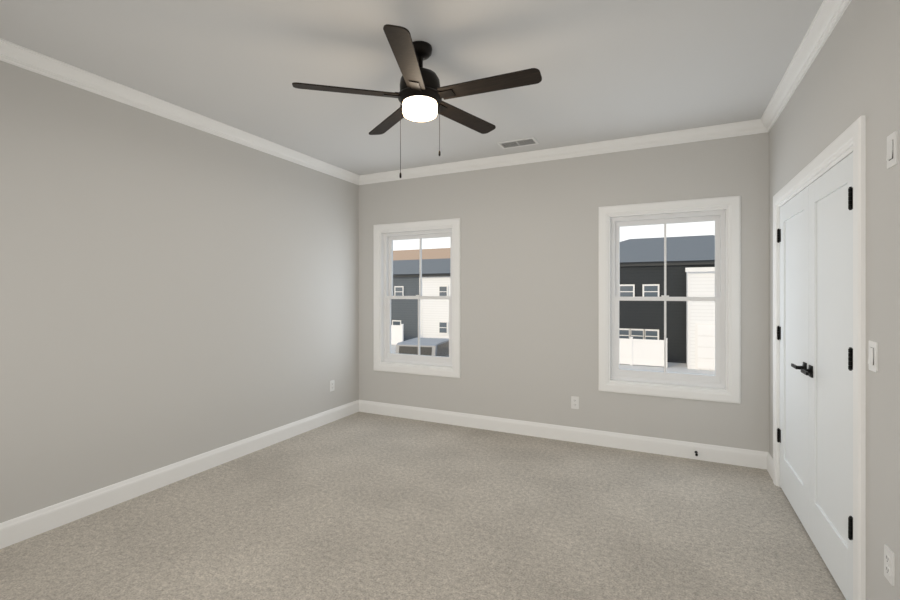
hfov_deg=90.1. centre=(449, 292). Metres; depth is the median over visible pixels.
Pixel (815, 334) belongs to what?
closet doors
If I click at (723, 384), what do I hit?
window
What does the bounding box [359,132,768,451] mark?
wall
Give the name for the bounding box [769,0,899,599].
wall
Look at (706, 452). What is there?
baseboard
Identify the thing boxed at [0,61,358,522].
wall
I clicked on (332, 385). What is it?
electrical outlet
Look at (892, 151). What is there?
light switch
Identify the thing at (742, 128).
crown molding
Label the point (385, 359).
window
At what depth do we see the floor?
2.62 m
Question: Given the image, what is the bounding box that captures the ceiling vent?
[497,137,538,148]
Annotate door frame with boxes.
[773,115,865,599]
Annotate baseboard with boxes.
[0,400,359,548]
[360,400,771,471]
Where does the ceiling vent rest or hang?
in the ceiling
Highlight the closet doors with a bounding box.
[777,153,852,599]
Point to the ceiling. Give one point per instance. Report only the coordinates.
(613, 69)
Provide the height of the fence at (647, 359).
1.520 m
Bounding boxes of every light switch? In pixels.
[868,340,877,371]
[886,131,897,168]
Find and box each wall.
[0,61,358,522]
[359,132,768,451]
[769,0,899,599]
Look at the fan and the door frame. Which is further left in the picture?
the fan
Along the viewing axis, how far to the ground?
23.10 m
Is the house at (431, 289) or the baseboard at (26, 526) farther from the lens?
the house at (431, 289)
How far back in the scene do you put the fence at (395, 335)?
33.25 m
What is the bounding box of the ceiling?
[0,0,822,174]
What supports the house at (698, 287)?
on the ground
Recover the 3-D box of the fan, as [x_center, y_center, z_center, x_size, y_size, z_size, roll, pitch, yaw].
[-0.121,-0.995,2.468,1.246,0.722,1.286,0,0,26]
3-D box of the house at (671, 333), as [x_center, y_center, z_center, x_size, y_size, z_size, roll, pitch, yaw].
[14.286,0.123,29.192,14.500,7.521,9.700,0,0,26]
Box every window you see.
[373,218,459,377]
[599,195,740,403]
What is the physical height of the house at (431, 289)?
7.741 m
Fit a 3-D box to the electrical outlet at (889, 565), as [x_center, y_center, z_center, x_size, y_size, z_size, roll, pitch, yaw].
[1.565,0.970,1.602,0.008,0.115,0.070,0,0,26]
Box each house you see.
[391,248,449,340]
[619,235,714,362]
[685,267,714,370]
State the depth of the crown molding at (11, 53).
3.09 m
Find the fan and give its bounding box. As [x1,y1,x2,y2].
[292,24,541,177]
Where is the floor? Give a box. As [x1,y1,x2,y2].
[0,412,845,599]
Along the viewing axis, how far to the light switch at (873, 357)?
1.72 m
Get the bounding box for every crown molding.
[0,38,363,184]
[360,120,759,184]
[756,0,850,132]
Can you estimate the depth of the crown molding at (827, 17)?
2.48 m
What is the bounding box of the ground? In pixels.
[391,345,714,374]
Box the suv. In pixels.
[396,338,448,356]
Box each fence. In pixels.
[391,324,403,344]
[619,337,667,366]
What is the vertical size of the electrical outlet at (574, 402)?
0.115 m
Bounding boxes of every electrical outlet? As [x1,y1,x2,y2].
[330,380,334,391]
[571,396,578,408]
[884,544,894,585]
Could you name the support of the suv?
on the ground

